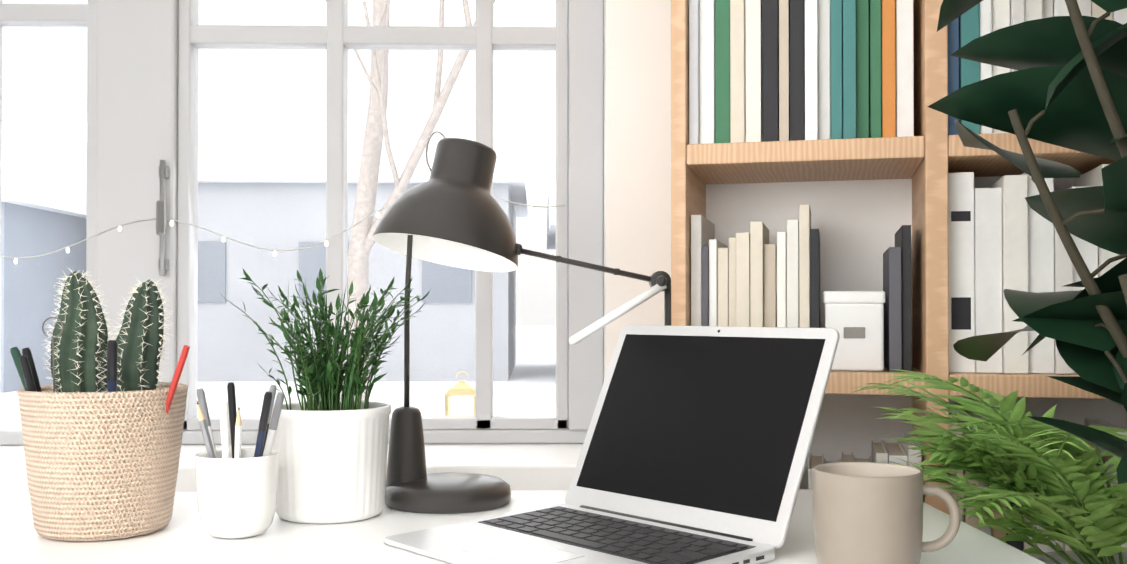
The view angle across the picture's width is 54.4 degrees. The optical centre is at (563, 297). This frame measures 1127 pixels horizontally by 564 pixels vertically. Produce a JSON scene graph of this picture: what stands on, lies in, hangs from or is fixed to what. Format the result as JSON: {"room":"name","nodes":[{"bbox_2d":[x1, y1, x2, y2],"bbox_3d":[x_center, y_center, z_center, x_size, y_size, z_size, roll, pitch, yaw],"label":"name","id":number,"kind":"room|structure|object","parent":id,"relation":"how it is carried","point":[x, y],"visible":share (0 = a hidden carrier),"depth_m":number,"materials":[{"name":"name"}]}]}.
{"room":"office","nodes":[
{"label":"office","id":0,"kind":"room"},
{"bbox_2d":[604,0,670,379],"bbox_3d":[0.885,-0.285,2.022,1.632,2.600,0.250,0,-1,-1],"label":"wall","id":1,"kind":"structure","parent":0,"point":[637,136],"depth_m":1.88,"materials":[{"name":"paint"}]},
{"bbox_3d":[-0.198,1.019,-0.208,4.100,0.060,4.630,0,-1,-1],"label":"floor","id":2,"kind":"structure","parent":0,"visible":0},
{"bbox_2d":[0,490,1045,563],"bbox_3d":[-0.408,0.629,1.082,1.740,0.750,0.750,0,-1,-1],"label":"desk","id":3,"kind":"object","parent":2,"relation":"on","point":[183,536],"depth_m":1.14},
{"bbox_2d":[10,268,189,540],"bbox_3d":[-0.494,0.110,1.201,0.190,0.289,0.173,0,-1,-1],"label":"potted cactus","id":4,"kind":"object","parent":3,"relation":"on","point":[102,419],"visible":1,"depth_m":1.15,"materials":[{"name":"wicker"}]},
{"bbox_2d":[195,382,283,538],"bbox_3d":[-0.350,0.174,1.172,0.097,0.161,0.100,0,-1,-1],"label":"pen holder","id":5,"kind":"object","parent":3,"relation":"on","point":[237,488],"visible":1,"depth_m":1.15,"materials":[{"name":"white ceramic"}]},
{"bbox_2d":[219,268,429,523],"bbox_3d":[-0.273,0.108,1.275,0.246,0.295,0.222,0,-1,-1],"label":"plant pot","id":6,"kind":"object","parent":3,"relation":"on","point":[330,446],"visible":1,"depth_m":1.25,"materials":[{"name":"ceramic"}]},
{"bbox_2d":[373,131,670,513],"bbox_3d":[-0.035,0.022,1.378,0.406,0.469,0.183,0,-1,-1],"label":"desk lamp","id":7,"kind":"object","parent":3,"relation":"on","point":[450,212],"visible":0.98,"depth_m":1.35,"materials":[{"name":"grey metal"}]},
{"bbox_2d":[384,325,839,563],"bbox_3d":[0.049,0.143,1.132,0.355,0.223,0.320,1,-1,-41],"label":"laptop","id":8,"kind":"object","parent":3,"relation":"on","point":[696,445],"visible":1,"depth_m":1.17,"materials":[{"name":"metal"}]},
{"bbox_2d":[812,462,960,563],"bbox_3d":[0.292,0.204,0.994,0.130,0.096,0.097,0,-1,11],"label":"mug","id":9,"kind":"object","parent":3,"relation":"on","point":[867,512],"visible":1,"depth_m":0.96,"materials":[{"name":"beige ceramic"}]},
{"bbox_2d":[671,0,1126,555],"bbox_3d":[0.626,-0.040,1.622,0.900,2.100,0.270,0,-1,14],"label":"bookshelf","id":10,"kind":"object","parent":2,"relation":"on","point":[829,168],"visible":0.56,"depth_m":1.58,"materials":[{"name":"brown wood"}]},
{"bbox_2d":[689,0,699,143],"bbox_3d":[0.211,-0.349,1.697,0.013,0.253,0.168,0,-1,14],"label":"book","id":11,"kind":"object","parent":10,"relation":"on","point":[694,5],"depth_m":1.61,"materials":[{"name":"grey paper"}]},
{"bbox_2d":[691,215,713,325],"bbox_3d":[0.219,-0.007,1.720,0.016,0.229,0.190,0,-1,14],"label":"book","id":12,"kind":"object","parent":10,"relation":"on","point":[702,230],"depth_m":1.63,"materials":[{"name":"grey paper"}]},
{"bbox_2d":[702,246,708,325],"bbox_3d":[0.229,0.016,1.701,0.010,0.182,0.169,0,-1,14],"label":"book","id":13,"kind":"object","parent":10,"relation":"on","point":[705,249],"depth_m":1.62,"materials":[{"name":"grey paper"}]},
{"bbox_2d":[699,0,714,143],"bbox_3d":[0.231,-0.341,1.701,0.022,0.236,0.162,0,-1,14],"label":"book","id":14,"kind":"object","parent":10,"relation":"on","point":[706,7],"depth_m":1.62,"materials":[{"name":"grey paper"}]},
{"bbox_2d":[709,239,728,325],"bbox_3d":[0.244,0.011,1.717,0.011,0.192,0.196,0,-1,14],"label":"book","id":15,"kind":"object","parent":10,"relation":"on","point":[717,250],"depth_m":1.62,"materials":[{"name":"grey paper"}]},
{"bbox_2d":[715,0,729,142],"bbox_3d":[0.254,-0.340,1.696,0.022,0.234,0.158,0,-1,14],"label":"book","id":16,"kind":"object","parent":10,"relation":"on","point":[722,7],"depth_m":1.62,"materials":[{"name":"green paper"}]},
{"bbox_2d":[718,248,728,325],"bbox_3d":[0.254,0.017,1.696,0.016,0.180,0.150,0,-1,14],"label":"book","id":17,"kind":"object","parent":10,"relation":"on","point":[723,253],"depth_m":1.62,"materials":[{"name":"grey paper"}]},
{"bbox_2d":[729,237,735,326],"bbox_3d":[0.269,0.010,1.698,0.011,0.195,0.160,0,-1,14],"label":"book","id":18,"kind":"object","parent":10,"relation":"on","point":[732,240],"depth_m":1.62,"materials":[{"name":"grey paper"}]},
{"bbox_2d":[730,0,745,142],"bbox_3d":[0.275,-0.351,1.690,0.021,0.256,0.165,0,-1,14],"label":"book","id":19,"kind":"object","parent":10,"relation":"on","point":[737,7],"depth_m":1.61,"materials":[{"name":"grey paper"}]},
{"bbox_2d":[736,233,749,326],"bbox_3d":[0.279,0.006,1.672,0.020,0.201,0.151,0,-1,14],"label":"book","id":20,"kind":"object","parent":10,"relation":"on","point":[742,239],"depth_m":1.60,"materials":[{"name":"grey paper"}]},
{"bbox_2d":[745,0,761,141],"bbox_3d":[0.301,-0.354,1.699,0.022,0.263,0.196,0,-1,14],"label":"book","id":21,"kind":"object","parent":10,"relation":"on","point":[753,8],"depth_m":1.60,"materials":[{"name":"grey paper"}]},
{"bbox_2d":[750,221,768,326],"bbox_3d":[0.302,-0.002,1.684,0.018,0.217,0.180,0,-1,14],"label":"book","id":22,"kind":"object","parent":10,"relation":"on","point":[759,233],"depth_m":1.60,"materials":[{"name":"grey paper"}]},
{"bbox_2d":[764,244,776,326],"bbox_3d":[0.323,0.015,1.690,0.017,0.185,0.174,0,-1,14],"label":"book","id":23,"kind":"object","parent":10,"relation":"on","point":[770,250],"depth_m":1.61,"materials":[{"name":"grey paper"}]},
{"bbox_2d":[762,0,778,141],"bbox_3d":[0.320,-0.336,1.674,0.022,0.226,0.157,0,-1,14],"label":"book","id":24,"kind":"object","parent":10,"relation":"on","point":[770,8],"depth_m":1.60,"materials":[{"name":"grey paper"}]},
{"bbox_2d":[777,232,786,326],"bbox_3d":[0.339,0.006,1.686,0.013,0.202,0.178,0,-1,14],"label":"book","id":25,"kind":"object","parent":10,"relation":"on","point":[781,236],"depth_m":1.60,"materials":[{"name":"grey paper"}]},
{"bbox_2d":[779,0,789,140],"bbox_3d":[0.341,-0.348,1.679,0.014,0.250,0.169,0,-1,14],"label":"book","id":26,"kind":"object","parent":10,"relation":"on","point":[784,5],"depth_m":1.60,"materials":[{"name":"beige paper"}]},
{"bbox_2d":[787,219,798,327],"bbox_3d":[0.357,-0.003,1.692,0.017,0.220,0.198,0,-1,14],"label":"book","id":27,"kind":"object","parent":10,"relation":"on","point":[792,224],"depth_m":1.60,"materials":[{"name":"grey paper"}]},
{"bbox_2d":[790,0,804,140],"bbox_3d":[0.361,-0.361,1.680,0.020,0.276,0.193,0,-1,14],"label":"book","id":28,"kind":"object","parent":10,"relation":"on","point":[797,7],"depth_m":1.59,"materials":[{"name":"grey paper"}]},
{"bbox_2d":[799,204,810,327],"bbox_3d":[0.369,-0.014,1.670,0.015,0.241,0.162,0,-1,14],"label":"book","id":29,"kind":"object","parent":10,"relation":"on","point":[804,209],"depth_m":1.59,"materials":[{"name":"grey paper"}]},
{"bbox_2d":[805,0,817,139],"bbox_3d":[0.379,-0.336,1.668,0.018,0.226,0.183,0,-1,14],"label":"book","id":30,"kind":"object","parent":10,"relation":"on","point":[811,6],"depth_m":1.58,"materials":[{"name":"grey paper"}]},
{"bbox_2d":[810,229,819,327],"bbox_3d":[0.385,0.004,1.674,0.012,0.205,0.199,0,-1,14],"label":"book","id":31,"kind":"object","parent":10,"relation":"on","point":[814,233],"depth_m":1.58,"materials":[{"name":"grey paper"}]},
{"bbox_2d":[808,453,823,489],"bbox_3d":[0.384,0.342,1.662,0.021,0.189,0.182,0,-1,14],"label":"book","id":32,"kind":"object","parent":10,"relation":"on","point":[814,460],"depth_m":1.65,"materials":[{"name":"grey paper"}]},
{"bbox_2d":[818,0,829,139],"bbox_3d":[0.399,-0.352,1.675,0.017,0.258,0.174,0,-1,14],"label":"book","id":33,"kind":"object","parent":10,"relation":"on","point":[823,5],"depth_m":1.59,"materials":[{"name":"grey paper"}]},
{"bbox_2d":[824,458,840,463],"bbox_3d":[0.406,0.345,1.652,0.025,0.182,0.172,0,-1,14],"label":"book","id":34,"kind":"object","parent":10,"relation":"on","point":[825,461],"depth_m":1.72,"materials":[{"name":"grey paper"}]},
{"bbox_2d":[830,0,841,138],"bbox_3d":[0.410,-0.346,1.650,0.016,0.245,0.156,0,-1,14],"label":"book","id":35,"kind":"object","parent":10,"relation":"on","point":[835,5],"depth_m":1.57,"materials":[{"name":"teal paper"}]},
{"bbox_2d":[842,452,853,461],"bbox_3d":[0.427,0.340,1.643,0.017,0.193,0.181,0,-1,14],"label":"book","id":36,"kind":"object","parent":10,"relation":"on","point":[845,458],"depth_m":1.68,"materials":[{"name":"grey paper"}]},
{"bbox_2d":[842,0,855,138],"bbox_3d":[0.427,-0.361,1.641,0.018,0.275,0.164,0,-1,14],"label":"book","id":37,"kind":"object","parent":10,"relation":"on","point":[848,6],"depth_m":1.56,"materials":[{"name":"teal paper"}]},
{"bbox_2d":[853,456,871,461],"bbox_3d":[0.451,0.343,1.645,0.026,0.188,0.171,0,-1,14],"label":"book","id":38,"kind":"object","parent":10,"relation":"on","point":[854,459],"depth_m":1.70,"materials":[{"name":"grey paper"}]},
{"bbox_2d":[856,0,868,137],"bbox_3d":[0.453,-0.362,1.670,0.018,0.277,0.199,0,-1,14],"label":"book","id":39,"kind":"object","parent":10,"relation":"on","point":[862,6],"depth_m":1.57,"materials":[{"name":"green paper"}]},
{"bbox_2d":[869,0,880,137],"bbox_3d":[0.464,-0.344,1.641,0.015,0.242,0.157,0,-1,14],"label":"book","id":40,"kind":"object","parent":10,"relation":"on","point":[874,5],"depth_m":1.56,"materials":[{"name":"green paper"}]},
{"bbox_2d":[872,440,887,463],"bbox_3d":[0.471,0.329,1.634,0.016,0.214,0.159,0,-1,14],"label":"book","id":41,"kind":"object","parent":10,"relation":"on","point":[879,450],"depth_m":1.61,"materials":[{"name":"grey paper"}]},
{"bbox_2d":[881,0,895,136],"bbox_3d":[0.485,-0.350,1.651,0.018,0.254,0.181,0,-1,14],"label":"book","id":42,"kind":"object","parent":10,"relation":"on","point":[888,7],"depth_m":1.56,"materials":[{"name":"orange paper"}]},
{"bbox_2d":[883,247,901,371],"bbox_3d":[0.493,0.018,1.646,0.017,0.177,0.184,0,-1,14],"label":"book","id":43,"kind":"object","parent":10,"relation":"on","point":[892,257],"depth_m":1.56,"materials":[{"name":"grey paper"}]},
{"bbox_2d":[883,440,907,465],"bbox_3d":[0.495,0.331,1.638,0.025,0.212,0.189,0,-1,14],"label":"book","id":44,"kind":"object","parent":10,"relation":"on","point":[899,450],"depth_m":1.59,"materials":[{"name":"grey paper"}]},
{"bbox_2d":[895,225,911,371],"bbox_3d":[0.511,0.002,1.651,0.012,0.209,0.186,0,-1,14],"label":"book","id":45,"kind":"object","parent":10,"relation":"on","point":[903,339],"depth_m":1.56,"materials":[{"name":"grey paper"}]},
{"bbox_2d":[895,0,913,136],"bbox_3d":[0.506,-0.347,1.641,0.023,0.246,0.163,0,-1,14],"label":"book","id":46,"kind":"object","parent":10,"relation":"on","point":[904,9],"depth_m":1.56,"materials":[{"name":"grey paper"}]},
{"bbox_2d":[901,434,921,469],"bbox_3d":[0.513,0.323,1.615,0.018,0.227,0.154,0,-1,14],"label":"book","id":47,"kind":"object","parent":10,"relation":"on","point":[906,453],"depth_m":1.54,"materials":[{"name":"grey paper"}]},
{"bbox_2d":[948,17,958,135],"bbox_3d":[0.567,-0.337,1.619,0.016,0.226,0.170,0,-1,14],"label":"book","id":48,"kind":"object","parent":10,"relation":"on","point":[953,27],"depth_m":1.54,"materials":[{"name":"blue paper"}]},
{"bbox_2d":[949,417,963,521],"bbox_3d":[0.566,0.308,1.601,0.019,0.257,0.156,0,-1,14],"label":"book","id":49,"kind":"object","parent":10,"relation":"on","point":[951,426],"depth_m":1.53,"materials":[{"name":"grey paper"}]},
{"bbox_2d":[948,172,974,372],"bbox_3d":[0.578,-0.034,1.622,0.036,0.281,0.175,0,-1,14],"label":"book","id":50,"kind":"object","parent":10,"relation":"on","point":[961,191],"depth_m":1.54,"materials":[{"name":"grey paper"}]},
{"bbox_2d":[959,3,979,133],"bbox_3d":[0.586,-0.357,1.605,0.025,0.266,0.161,0,-1,14],"label":"book","id":51,"kind":"object","parent":10,"relation":"on","point":[969,22],"depth_m":1.53,"materials":[{"name":"teal paper"}]},
{"bbox_2d":[963,433,979,529],"bbox_3d":[0.588,0.320,1.603,0.019,0.231,0.173,0,-1,14],"label":"book","id":52,"kind":"object","parent":10,"relation":"on","point":[971,521],"depth_m":1.52,"materials":[{"name":"grey paper"}]},
{"bbox_2d":[979,481,990,535],"bbox_3d":[0.608,0.337,1.605,0.016,0.199,0.151,0,-1,14],"label":"book","id":53,"kind":"object","parent":10,"relation":"on","point":[986,529],"depth_m":1.53,"materials":[{"name":"grey paper"}]},
{"bbox_2d":[980,0,991,133],"bbox_3d":[0.610,-0.362,1.618,0.015,0.276,0.191,0,-1,14],"label":"book","id":54,"kind":"object","parent":10,"relation":"on","point":[985,5],"depth_m":1.52,"materials":[{"name":"grey paper"}]},
{"bbox_2d":[974,187,1002,372],"bbox_3d":[0.616,-0.023,1.622,0.035,0.259,0.188,0,-1,14],"label":"book","id":55,"kind":"object","parent":10,"relation":"on","point":[988,202],"depth_m":1.53,"materials":[{"name":"grey paper"}]},
{"bbox_2d":[991,499,1005,542],"bbox_3d":[0.627,0.336,1.612,0.016,0.201,0.200,0,-1,14],"label":"book","id":56,"kind":"object","parent":10,"relation":"on","point":[997,534],"depth_m":1.52,"materials":[{"name":"grey paper"}]},
{"bbox_2d":[992,0,1009,132],"bbox_3d":[0.633,-0.359,1.623,0.024,0.271,0.194,0,-1,14],"label":"book","id":57,"kind":"object","parent":10,"relation":"on","point":[1000,8],"depth_m":1.53,"materials":[{"name":"grey paper"}]},
{"bbox_2d":[989,175,1028,373],"bbox_3d":[0.643,-0.031,1.589,0.031,0.274,0.160,0,-1,14],"label":"book","id":58,"kind":"object","parent":10,"relation":"on","point":[1010,208],"depth_m":1.51,"materials":[{"name":"grey paper"}]},
{"bbox_2d":[1002,457,1023,550],"bbox_3d":[0.645,0.318,1.600,0.022,0.235,0.175,0,-1,14],"label":"book","id":59,"kind":"object","parent":10,"relation":"on","point":[1019,545],"depth_m":1.51,"materials":[{"name":"grey paper"}]},
{"bbox_2d":[1010,0,1023,71],"bbox_3d":[0.645,-0.348,1.582,0.015,0.248,0.154,0,-1,14],"label":"book","id":60,"kind":"object","parent":10,"relation":"on","point":[1016,6],"depth_m":1.51,"materials":[{"name":"grey paper"}]},
{"bbox_2d":[1023,514,1035,555],"bbox_3d":[0.664,0.308,1.595,0.015,0.256,0.174,0,-1,14],"label":"book","id":61,"kind":"object","parent":10,"relation":"on","point":[1025,546],"depth_m":1.51,"materials":[{"name":"grey paper"}]},
{"bbox_2d":[1024,0,1041,21],"bbox_3d":[0.670,-0.343,1.601,0.023,0.239,0.188,0,-1,14],"label":"book","id":62,"kind":"object","parent":10,"relation":"on","point":[1032,8],"depth_m":1.51,"materials":[{"name":"grey paper"}]},
{"bbox_2d":[1021,172,1053,373],"bbox_3d":[0.680,-0.035,1.597,0.034,0.282,0.167,0,-1,14],"label":"book","id":63,"kind":"object","parent":10,"relation":"on","point":[1037,233],"depth_m":1.51,"materials":[{"name":"grey paper"}]},
{"bbox_2d":[1042,0,1052,17],"bbox_3d":[0.694,-0.342,1.614,0.016,0.236,0.190,0,-1,14],"label":"book","id":64,"kind":"object","parent":10,"relation":"on","point":[1047,5],"depth_m":1.52,"materials":[{"name":"grey paper"}]},
{"bbox_2d":[1036,525,1063,552],"bbox_3d":[0.689,0.335,1.586,0.033,0.203,0.168,0,-1,14],"label":"book","id":65,"kind":"object","parent":10,"relation":"on","point":[1045,548],"depth_m":1.51,"materials":[{"name":"grey paper"}]},
{"bbox_2d":[1053,0,1069,16],"bbox_3d":[0.710,-0.355,1.591,0.022,0.262,0.157,0,-1,14],"label":"book","id":66,"kind":"object","parent":10,"relation":"on","point":[1059,6],"depth_m":1.52,"materials":[{"name":"grey paper"}]},
{"bbox_2d":[1054,227,1072,373],"bbox_3d":[0.709,-0.019,1.592,0.022,0.250,0.182,0,-1,14],"label":"book","id":67,"kind":"object","parent":10,"relation":"on","point":[1063,266],"depth_m":1.50,"materials":[{"name":"grey paper"}]},
{"bbox_2d":[1063,538,1076,550],"bbox_3d":[0.716,0.332,1.579,0.021,0.209,0.182,0,-1,14],"label":"book","id":68,"kind":"object","parent":10,"relation":"on","point":[1065,547],"depth_m":1.49,"materials":[{"name":"grey paper"}]},
{"bbox_2d":[1053,431,1095,549],"bbox_3d":[0.742,0.320,1.593,0.020,0.233,0.190,0,-1,14],"label":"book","id":69,"kind":"object","parent":10,"relation":"on","point":[1090,444],"depth_m":1.50,"materials":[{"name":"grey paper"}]},
{"bbox_2d":[1068,186,1097,373],"bbox_3d":[0.741,-0.023,1.602,0.033,0.258,0.197,0,-1,14],"label":"book","id":70,"kind":"object","parent":10,"relation":"on","point":[1088,251],"depth_m":1.51,"materials":[{"name":"grey paper"}]},
{"bbox_2d":[1077,0,1090,16],"bbox_3d":[0.729,-0.340,1.576,0.019,0.231,0.172,0,-1,14],"label":"book","id":71,"kind":"object","parent":10,"relation":"on","point":[1084,5],"depth_m":1.49,"materials":[{"name":"grey paper"}]},
{"bbox_2d":[1073,164,1124,277],"bbox_3d":[0.768,-0.037,1.572,0.030,0.286,0.182,0,-1,14],"label":"book","id":72,"kind":"object","parent":10,"relation":"on","point":[1097,256],"depth_m":1.51,"materials":[{"name":"grey paper"}]},
{"bbox_2d":[1091,1,1112,19],"bbox_3d":[0.750,-0.356,1.565,0.025,0.262,0.164,0,-1,14],"label":"book","id":73,"kind":"object","parent":10,"relation":"on","point":[1096,11],"depth_m":1.49,"materials":[{"name":"grey paper"}]},
{"bbox_2d":[1085,417,1126,552],"bbox_3d":[0.776,0.308,1.567,0.017,0.255,0.193,0,-1,14],"label":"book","id":74,"kind":"object","parent":10,"relation":"on","point":[1097,422],"depth_m":1.55,"materials":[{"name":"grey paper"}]},
{"bbox_2d":[1113,8,1126,24],"bbox_3d":[0.774,-0.335,1.565,0.017,0.222,0.168,0,-1,14],"label":"book","id":75,"kind":"object","parent":10,"relation":"on","point":[1120,16],"depth_m":1.48,"materials":[{"name":"grey paper"}]},
{"bbox_2d":[852,369,1126,563],"bbox_3d":[0.671,0.542,1.234,0.670,0.926,0.499,0,-1,-1],"label":"floor plant","id":76,"kind":"object","parent":2,"relation":"on","point":[1051,484],"visible":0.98,"depth_m":1.21,"materials":[{"name":"plant"}]},
{"bbox_2d":[927,0,1126,483],"bbox_3d":[0.730,-0.015,0.986,0.745,2.036,0.813,0,-1,-1],"label":"floor plant","id":77,"kind":"object","parent":2,"relation":"on","point":[1065,85],"visible":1,"depth_m":1.08,"materials":[{"name":"green plant"}]},
{"bbox_3d":[-0.589,0.659,1.978,1.318,0.710,0.250,0,-1,-1],"label":"wall","id":78,"kind":"structure","parent":0,"visible":0},
{"bbox_2d":[0,444,582,492],"bbox_3d":[-0.587,0.280,1.872,1.316,0.045,0.430,0,-1,-1],"label":"sill","id":79,"kind":"structure","parent":78,"relation":"on","point":[533,467],"depth_m":1.69,"materials":[{"name":"white paint"}]},
{"bbox_2d":[0,0,603,444],"bbox_3d":[-0.589,-0.439,1.949,1.318,1.394,0.072,0,-1,-1],"label":"window","id":80,"kind":"structure","parent":78,"relation":"in","point":[142,74],"depth_m":1.93,"materials":[{"name":"glass"}]},
{"bbox_2d":[156,160,169,275],"bbox_3d":[-0.692,-0.137,1.893,0.016,0.200,0.028,0,-1,-1],"label":"handle","id":81,"kind":"object","parent":80,"relation":"attached to","point":[163,262],"visible":1,"depth_m":1.89,"materials":[{"name":"silver metal"}]},
{"bbox_2d":[0,197,564,263],"bbox_3d":[-0.592,-0.124,1.906,1.190,0.133,0.006,0,-1,-1],"label":"cord","id":82,"kind":"object","parent":80,"relation":"hanging from","point":[377,213],"visible":0.81,"depth_m":1.91,"materials":[{"name":"grey plastic"}]},
{"label":"outside","id":83,"kind":"structure","parent":0,"visible":0},
{"bbox_2d":[0,326,555,427],"bbox_3d":[-1.012,1.861,46.034,120.000,0.100,87.860,0,-1,-1],"label":"ground","id":84,"kind":"structure","parent":83,"point":[430,399],"depth_m":17.12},
{"bbox_2d":[0,122,86,392],"bbox_3d":[-12.212,-0.887,20.501,7.429,4.821,7.600,0,-1,-1],"label":"house","id":85,"kind":"structure","parent":84,"relation":"on","point":[67,174],"depth_m":18.36,"materials":[{"name":"white"}]},
{"bbox_2d":[197,121,527,381],"bbox_3d":[-4.404,-1.099,23.306,7.247,5.307,7.600,0,-1,-1],"label":"house","id":86,"kind":"structure","parent":84,"relation":"on","point":[313,213],"depth_m":19.81,"materials":[{"name":"white"}]},
{"bbox_2d":[325,0,494,400],"bbox_3d":[-1.925,-4.884,10.031,4.230,12.601,6.251,0,-1,-1],"label":"tree","id":87,"kind":"object","parent":84,"relation":"on","point":[379,119],"depth_m":12.58,"materials":[{"name":"brown plant"}]},
{"bbox_2d":[443,371,474,415],"bbox_3d":[-0.190,0.199,2.052,0.065,0.121,0.065,0,-1,-1],"label":"lantern","id":88,"kind":"object","parent":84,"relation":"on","point":[461,391],"depth_m":2.03,"materials":[{"name":"gold metal"}]},
{"bbox_2d":[547,177,555,249],"bbox_3d":[3.511,-0.439,22.171,7.651,3.961,7.600,0,-1,-1],"label":"house","id":89,"kind":"structure","parent":84,"relation":"on","point":[552,225],"depth_m":20.92,"materials":[{"name":"white"}]}
]}

